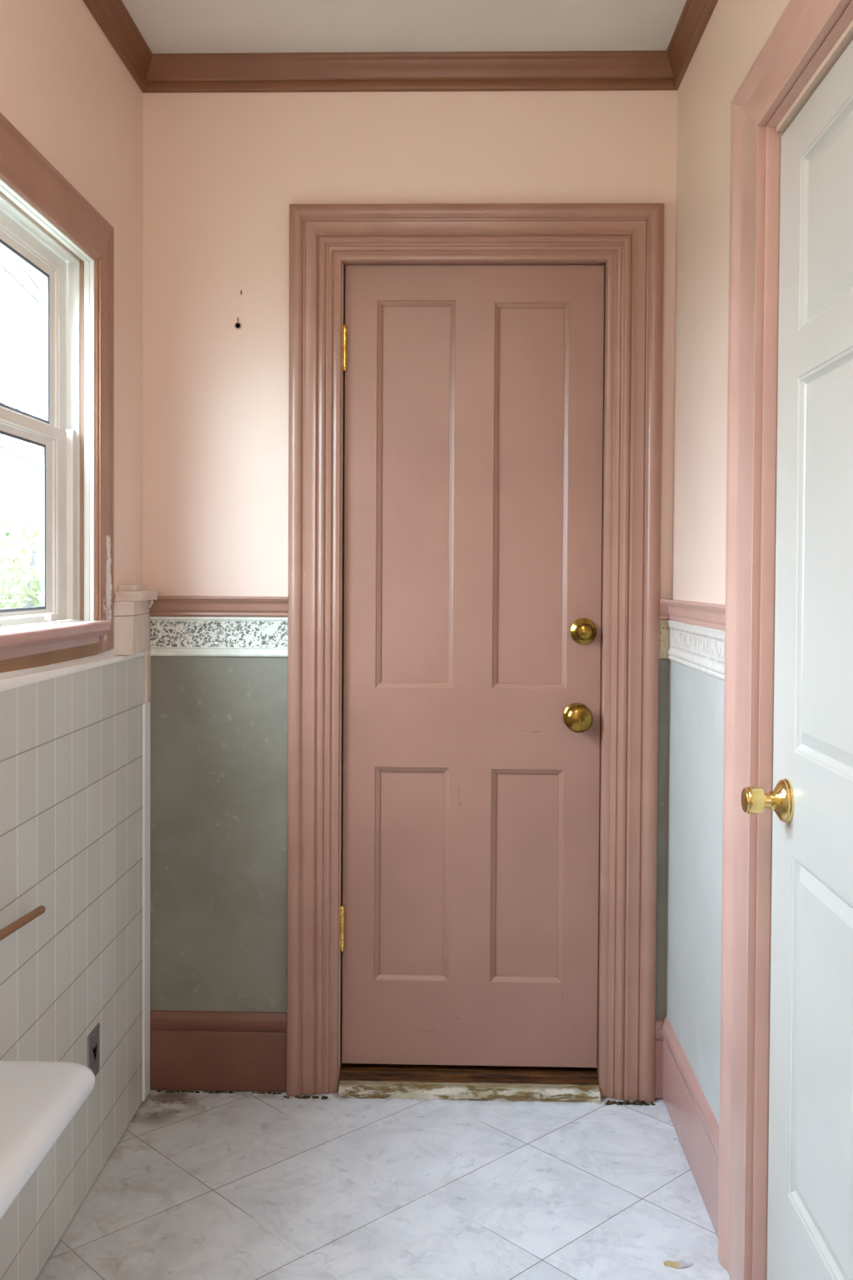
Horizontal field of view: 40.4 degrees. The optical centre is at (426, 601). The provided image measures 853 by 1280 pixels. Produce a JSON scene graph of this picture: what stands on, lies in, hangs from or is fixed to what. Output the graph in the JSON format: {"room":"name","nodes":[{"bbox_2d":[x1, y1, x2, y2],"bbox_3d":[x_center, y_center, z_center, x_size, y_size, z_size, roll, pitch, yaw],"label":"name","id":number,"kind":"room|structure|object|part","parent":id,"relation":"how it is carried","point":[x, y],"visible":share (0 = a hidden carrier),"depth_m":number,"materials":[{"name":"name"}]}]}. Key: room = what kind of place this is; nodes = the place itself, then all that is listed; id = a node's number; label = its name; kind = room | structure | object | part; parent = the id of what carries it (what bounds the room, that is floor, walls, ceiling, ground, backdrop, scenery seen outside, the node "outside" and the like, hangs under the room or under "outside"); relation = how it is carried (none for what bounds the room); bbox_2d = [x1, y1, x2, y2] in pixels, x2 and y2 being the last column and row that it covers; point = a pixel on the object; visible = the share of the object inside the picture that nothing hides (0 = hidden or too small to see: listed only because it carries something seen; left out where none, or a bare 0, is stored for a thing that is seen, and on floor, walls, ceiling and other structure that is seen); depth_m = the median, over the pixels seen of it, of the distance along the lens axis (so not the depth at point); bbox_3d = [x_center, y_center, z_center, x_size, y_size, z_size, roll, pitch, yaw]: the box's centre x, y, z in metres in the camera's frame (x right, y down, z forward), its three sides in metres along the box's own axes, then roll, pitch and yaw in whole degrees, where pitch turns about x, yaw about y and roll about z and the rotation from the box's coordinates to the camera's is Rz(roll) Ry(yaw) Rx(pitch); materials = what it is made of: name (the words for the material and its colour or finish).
{"room":"bathroom","nodes":[
{"label":"bathroom","id":0,"kind":"room"},
{"bbox_2d":[0,0,142,601],"bbox_3d":[-0.805,-0.020,1.073,0.075,2.600,3.720,0,1,1],"label":"wall","id":1,"kind":"structure","parent":0,"point":[64,86],"depth_m":2.56,"materials":[{"name":"pink paint"}]},
{"bbox_2d":[0,112,114,673],"bbox_3d":[-0.764,-0.352,2.052,0.141,0.951,1.109,0,1,1],"label":"window","id":2,"kind":"structure","parent":1,"relation":"in","point":[46,224],"depth_m":2.43,"materials":[{"name":"brown paint"}]},
{"bbox_3d":[-0.800,-0.522,2.051,0.030,0.392,0.876,0,1,1],"label":"sash","id":3,"kind":"part","parent":2,"relation":"part of","materials":[{"name":"white paint"}]},
{"bbox_3d":[-0.778,-0.151,2.054,0.018,0.398,0.779,0,1,1],"label":"sash","id":4,"kind":"part","parent":2,"relation":"part of","materials":[{"name":"white paint"}]},
{"bbox_3d":[-0.728,-0.775,2.042,0.030,0.103,1.109,0,1,1],"label":"head casing","id":5,"kind":"part","parent":2,"relation":"part of","materials":[{"name":"brown paint"}]},
{"bbox_3d":[-0.718,-0.365,2.551,0.030,0.945,0.108,0,1,1],"label":"casing","id":6,"kind":"part","parent":2,"relation":"part of","materials":[{"name":"brown paint"}]},
{"bbox_2d":[0,655,142,1279],"bbox_3d":[-0.760,0.724,1.043,0.024,1.106,3.632,0,1,1],"label":"tile wainscot","id":7,"kind":"structure","parent":1,"relation":"attached to","point":[71,745],"depth_m":2.33,"materials":[{"name":"white tile"}]},
{"bbox_2d":[0,905,45,940],"bbox_3d":[-0.711,0.537,1.730,0.036,0.063,0.716,0,1,1],"label":"towel rail","id":8,"kind":"object","parent":7,"relation":"attached to","point":[9,929],"visible":1,"depth_m":1.97,"materials":[{"name":"brown wood"}]},
{"bbox_2d":[0,649,144,691],"bbox_3d":[-0.754,0.149,1.083,0.027,0.042,3.536,0,1,1],"label":"ledge cap","id":9,"kind":"object","parent":7,"relation":"on","point":[8,680],"visible":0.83,"depth_m":2.24,"materials":[{"name":"white ceramic"}]},
{"bbox_2d":[87,1022,99,1075],"bbox_3d":[-0.710,0.967,2.474,0.004,0.106,0.080,0,1,1],"label":"wall plate","id":10,"kind":"object","parent":7,"relation":"attached to","point":[93,1038],"visible":0.93,"depth_m":2.47,"materials":[{"name":"grey metal"}]},
{"bbox_2d":[112,585,158,704],"bbox_3d":[-0.699,0.107,2.790,0.048,0.293,0.291,0,1,1],"label":"post","id":11,"kind":"object","parent":1,"relation":"attached to","point":[132,603],"visible":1,"depth_m":2.73,"materials":[{"name":"pale pink paint"}]},
{"bbox_3d":[-0.698,-0.008,2.810,0.048,0.010,0.248,0,1,1],"label":"cap moulding","id":12,"kind":"part","parent":11,"relation":"part of","materials":[{"name":"white paint"}]},
{"bbox_2d":[142,700,150,1101],"bbox_3d":[-0.710,0.746,2.903,0.027,0.987,0.086,0,1,1],"label":"strip","id":13,"kind":"object","parent":1,"relation":"attached to","point":[146,707],"visible":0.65,"depth_m":2.88,"materials":[{"name":"white ceramic"}]},
{"bbox_2d":[35,1089,729,1279],"bbox_3d":[-0.082,1.333,1.172,1.784,0.100,4.100,0,1,1],"label":"floor","id":14,"kind":"structure","parent":0,"point":[239,1185],"depth_m":2.45,"materials":[{"name":"tile"}]},
{"bbox_2d":[0,1060,95,1219],"bbox_3d":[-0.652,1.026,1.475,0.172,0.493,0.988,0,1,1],"label":"bathtub","id":15,"kind":"object","parent":14,"relation":"on","point":[38,1099],"visible":1,"depth_m":1.78,"materials":[{"name":"white ceramic"}]},
{"bbox_2d":[157,1090,281,1094],"bbox_3d":[-0.523,1.241,2.931,0.320,0.004,0.012,0,1,1],"label":"grime","id":16,"kind":"object","parent":14,"relation":"on","point":[158,1091],"visible":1,"depth_m":2.93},
{"bbox_2d":[283,1095,328,1099],"bbox_3d":[-0.303,1.242,2.905,0.113,0.005,0.017,0,1,1],"label":"grime","id":17,"kind":"object","parent":14,"relation":"on","point":[286,1097],"visible":1,"depth_m":2.90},
{"bbox_2d":[605,1100,654,1105],"bbox_3d":[0.505,1.246,2.881,0.125,0.008,0.018,0,1,1],"label":"grime","id":18,"kind":"object","parent":14,"relation":"on","point":[637,1102],"visible":1,"depth_m":2.88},
{"bbox_2d":[664,1260,693,1269],"bbox_3d":[0.481,1.262,2.205,0.057,0.004,0.024,0,1,1],"label":"flake","id":19,"kind":"object","parent":14,"relation":"on","point":[680,1264],"visible":1,"depth_m":2.21,"materials":[{"name":"beige paint"}]},
{"bbox_2d":[121,0,686,53],"bbox_3d":[-0.067,-1.365,1.050,1.784,0.100,3.970,0,1,1],"label":"ceiling","id":20,"kind":"structure","parent":0,"point":[166,26],"depth_m":2.71,"materials":[{"name":"white paint"}]},
{"bbox_2d":[142,90,677,1076],"bbox_3d":[-0.013,-0.055,2.978,1.559,2.600,0.130,0,1,1],"label":"wall","id":21,"kind":"structure","parent":0,"point":[222,172],"depth_m":2.91,"materials":[{"name":"pink paint"}]},
{"bbox_2d":[150,1010,286,1091],"bbox_3d":[-0.528,1.141,2.941,0.352,0.200,0.020,0,1,1],"label":"baseboard","id":22,"kind":"structure","parent":21,"relation":"attached to","point":[190,1050],"depth_m":2.94,"materials":[{"name":"brown paint"}]},
{"bbox_2d":[149,595,288,616],"bbox_3d":[-0.523,0.013,2.910,0.354,0.051,0.034,0,1,1],"label":"trim","id":23,"kind":"structure","parent":21,"relation":"attached to","point":[181,606],"depth_m":2.91,"materials":[{"name":"brown paint"}]},
{"bbox_2d":[150,655,287,1012],"bbox_3d":[-0.527,0.591,2.937,0.362,0.908,0.004,0,1,1],"label":"plaster panel","id":24,"kind":"object","parent":21,"relation":"attached to","point":[218,759],"visible":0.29,"depth_m":2.94,"materials":[{"name":"grey paint"}]},
{"bbox_2d":[150,616,288,657],"bbox_3d":[-0.521,0.089,2.922,0.354,0.100,0.013,0,1,1],"label":"patterned border","id":25,"kind":"object","parent":21,"relation":"attached to","point":[169,636],"visible":0.96,"depth_m":2.92,"materials":[{"name":"white and grey patterned ceramic tile"}]},
{"bbox_2d":[234,317,241,329],"bbox_3d":[-0.474,-0.698,2.908,0.019,0.030,0.006,0,1,1],"label":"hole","id":26,"kind":"object","parent":21,"relation":"attached to","point":[237,325],"visible":1,"depth_m":2.91,"materials":[{"name":"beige paint"}]},
{"bbox_2d":[338,1062,600,1102],"bbox_3d":[0.109,1.222,2.954,0.661,0.047,0.124,0,1,1],"label":"threshold","id":27,"kind":"object","parent":21,"relation":"attached to","point":[360,1081],"depth_m":2.93,"materials":[{"name":"brown wood"}]},
{"bbox_2d":[340,265,604,1067],"bbox_3d":[0.115,0.196,2.959,0.665,2.100,0.170,0,1,1],"label":"door","id":28,"kind":"structure","parent":21,"relation":"in","point":[473,394],"depth_m":2.94,"materials":[{"name":"brown paint"}]},
{"bbox_3d":[-0.037,0.695,2.970,0.168,0.526,0.013,0,1,1],"label":"panel","id":29,"kind":"part","parent":28,"relation":"part of","materials":[{"name":"brown paint"}]},
{"bbox_3d":[-0.028,-0.270,2.950,0.177,0.959,0.013,0,1,1],"label":"panel","id":30,"kind":"part","parent":28,"relation":"part of","materials":[{"name":"brown paint"}]},
{"bbox_3d":[0.256,0.698,2.962,0.164,0.524,0.013,0,1,1],"label":"panel","id":31,"kind":"part","parent":28,"relation":"part of","materials":[{"name":"brown paint"}]},
{"bbox_3d":[0.264,-0.265,2.942,0.168,0.954,0.013,0,1,1],"label":"panel","id":32,"kind":"part","parent":28,"relation":"part of","materials":[{"name":"brown paint"}]},
{"bbox_3d":[0.380,0.292,2.900,0.071,0.071,0.062,0,1,1],"label":"knob","id":33,"kind":"part","parent":28,"relation":"part of","materials":[{"name":"gold metal"}]},
{"bbox_3d":[0.396,0.076,2.904,0.067,0.067,0.044,0,1,1],"label":"knob","id":34,"kind":"part","parent":28,"relation":"part of","materials":[{"name":"gold metal"}]},
{"bbox_2d":[286,203,664,1102],"bbox_3d":[0.117,0.130,2.924,0.926,2.230,0.098,0,1,1],"label":"trim","id":35,"kind":"structure","parent":21,"relation":"attached to","point":[627,239],"depth_m":2.88,"materials":[{"name":"brown paint"}]},
{"bbox_3d":[-0.278,0.128,2.932,0.153,2.229,0.076,0,1,-19],"label":"casing","id":36,"kind":"part","parent":35,"relation":"part of","materials":[{"name":"brown paint"}]},
{"bbox_3d":[0.123,-0.916,2.902,0.926,0.137,0.098,0,1,1],"label":"head casing","id":37,"kind":"part","parent":35,"relation":"part of","materials":[{"name":"brown paint"}]},
{"bbox_3d":[0.508,0.133,2.912,0.158,2.229,0.077,1,1,21],"label":"casing","id":38,"kind":"part","parent":35,"relation":"part of","materials":[{"name":"brown paint"}]},
{"bbox_2d":[655,659,669,1020],"bbox_3d":[0.588,0.602,2.908,0.032,0.916,0.004,0,1,1],"label":"plaster panel","id":39,"kind":"object","parent":21,"relation":"attached to","point":[664,663],"visible":0.64,"depth_m":2.91,"materials":[{"name":"grey paint"}]},
{"bbox_2d":[660,620,669,658],"bbox_3d":[0.595,0.095,2.895,0.036,0.096,0.010,0,1,1],"label":"embossed border","id":40,"kind":"object","parent":21,"relation":"attached to","point":[664,627],"visible":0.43,"depth_m":2.89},
{"bbox_2d":[672,0,852,1279],"bbox_3d":[0.626,-0.010,1.036,0.120,2.600,3.720,0,1,1],"label":"wall","id":41,"kind":"structure","parent":0,"point":[736,32],"depth_m":2.50,"materials":[{"name":"pink paint"}]},
{"bbox_2d":[82,0,718,93],"bbox_3d":[-0.093,-1.273,1.028,1.334,0.083,3.720,0,1,1],"label":"trim","id":42,"kind":"structure","parent":41,"relation":"attached to","point":[553,70],"depth_m":2.87,"materials":[{"name":"paint"}]},
{"bbox_3d":[-0.743,-1.278,1.045,0.034,0.083,3.720,0,1,1],"label":"crown moulding","id":43,"kind":"part","parent":42,"relation":"part of","materials":[{"name":"paint"}]},
{"bbox_3d":[-0.045,-1.312,2.870,1.334,0.083,0.034,0,1,1],"label":"crown moulding","id":44,"kind":"part","parent":42,"relation":"part of","materials":[{"name":"paint"}]},
{"bbox_3d":[0.556,-1.269,1.011,0.034,0.083,3.720,0,1,1],"label":"crown moulding","id":45,"kind":"part","parent":42,"relation":"part of","materials":[{"name":"paint"}]},
{"bbox_2d":[655,1015,719,1237],"bbox_3d":[0.580,1.152,2.562,0.036,0.208,0.720,0,1,1],"label":"baseboard","id":46,"kind":"structure","parent":41,"relation":"attached to","point":[696,1125],"depth_m":2.57,"materials":[{"name":"pink paint"}]},
{"bbox_2d":[660,599,725,630],"bbox_3d":[0.587,0.027,2.538,0.036,0.051,0.720,0,1,1],"label":"trim","id":47,"kind":"structure","parent":41,"relation":"attached to","point":[705,614],"depth_m":2.55,"materials":[{"name":"pink paint"}]},
{"bbox_3d":[0.596,0.020,2.881,0.036,0.051,0.034,0,1,1],"label":"chair rail","id":48,"kind":"part","parent":47,"relation":"part of","materials":[{"name":"pink paint"}]},
{"bbox_2d":[666,660,724,1125],"bbox_3d":[0.599,0.603,2.547,0.004,0.910,0.714,0,1,1],"label":"plaster panel","id":49,"kind":"object","parent":41,"relation":"attached to","point":[697,697],"visible":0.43,"depth_m":2.56,"materials":[{"name":"grey paint"}]},
{"bbox_2d":[667,620,724,680],"bbox_3d":[0.597,0.103,2.534,0.014,0.102,0.708,0,1,1],"label":"embossed border","id":50,"kind":"object","parent":41,"relation":"attached to","point":[701,648],"visible":0.65,"depth_m":2.54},
{"bbox_2d":[718,0,852,1279],"bbox_3d":[0.564,0.175,1.470,0.036,2.206,1.478,0,1,1],"label":"trim","id":51,"kind":"structure","parent":41,"relation":"attached to","point":[806,32],"depth_m":2.02,"materials":[{"name":"pink paint"}]},
{"bbox_3d":[0.580,0.162,2.100,0.036,2.206,0.218,0,1,1],"label":"casing","id":52,"kind":"part","parent":51,"relation":"part of","materials":[{"name":"pink paint"}]},
{"bbox_3d":[0.570,-0.862,1.448,0.036,0.131,1.478,0,1,1],"label":"head casing","id":53,"kind":"part","parent":51,"relation":"part of","materials":[{"name":"pink paint"}]},
{"bbox_2d":[741,40,852,1279],"bbox_3d":[0.603,0.246,1.473,0.185,2.068,1.042,0,1,1],"label":"door","id":54,"kind":"structure","parent":41,"relation":"in","point":[810,1215],"depth_m":1.77,"materials":[{"name":"white paint"}]},
{"bbox_3d":[0.539,0.327,1.903,0.036,0.045,0.045,0,1,1],"label":"knob","id":55,"kind":"part","parent":54,"relation":"part of","materials":[{"name":"gold metal"}]},
{"bbox_3d":[0.593,0.692,1.725,0.007,0.531,0.291,0,1,1],"label":"panel","id":56,"kind":"part","parent":54,"relation":"part of","materials":[{"name":"white paint"}]},
{"bbox_3d":[0.598,-0.056,1.709,0.007,0.576,0.291,0,1,1],"label":"panel","id":57,"kind":"part","parent":54,"relation":"part of","materials":[{"name":"white paint"}]},
{"bbox_3d":[0.601,-0.570,1.698,0.007,0.253,0.291,0,1,1],"label":"panel","id":58,"kind":"part","parent":54,"relation":"part of","materials":[{"name":"white paint"}]},
{"label":"outside","id":59,"kind":"structure","parent":0,"visible":0},
{"bbox_3d":[-13.245,1.734,9.280,25.030,0.100,40.000,0,1,1],"label":"ground","id":60,"kind":"structure","parent":59,"visible":0},
{"bbox_2d":[0,480,41,609],"bbox_3d":[-3.144,0.437,8.634,2.463,2.661,1.512,0,1,1],"label":"leafy shrub","id":61,"kind":"object","parent":60,"relation":"on","point":[28,596],"visible":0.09,"depth_m":8.34,"materials":[{"name":"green plant"}]},
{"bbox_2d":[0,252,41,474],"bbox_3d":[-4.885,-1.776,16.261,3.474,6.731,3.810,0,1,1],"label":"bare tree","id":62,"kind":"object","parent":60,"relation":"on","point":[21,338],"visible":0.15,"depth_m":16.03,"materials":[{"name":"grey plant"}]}
]}

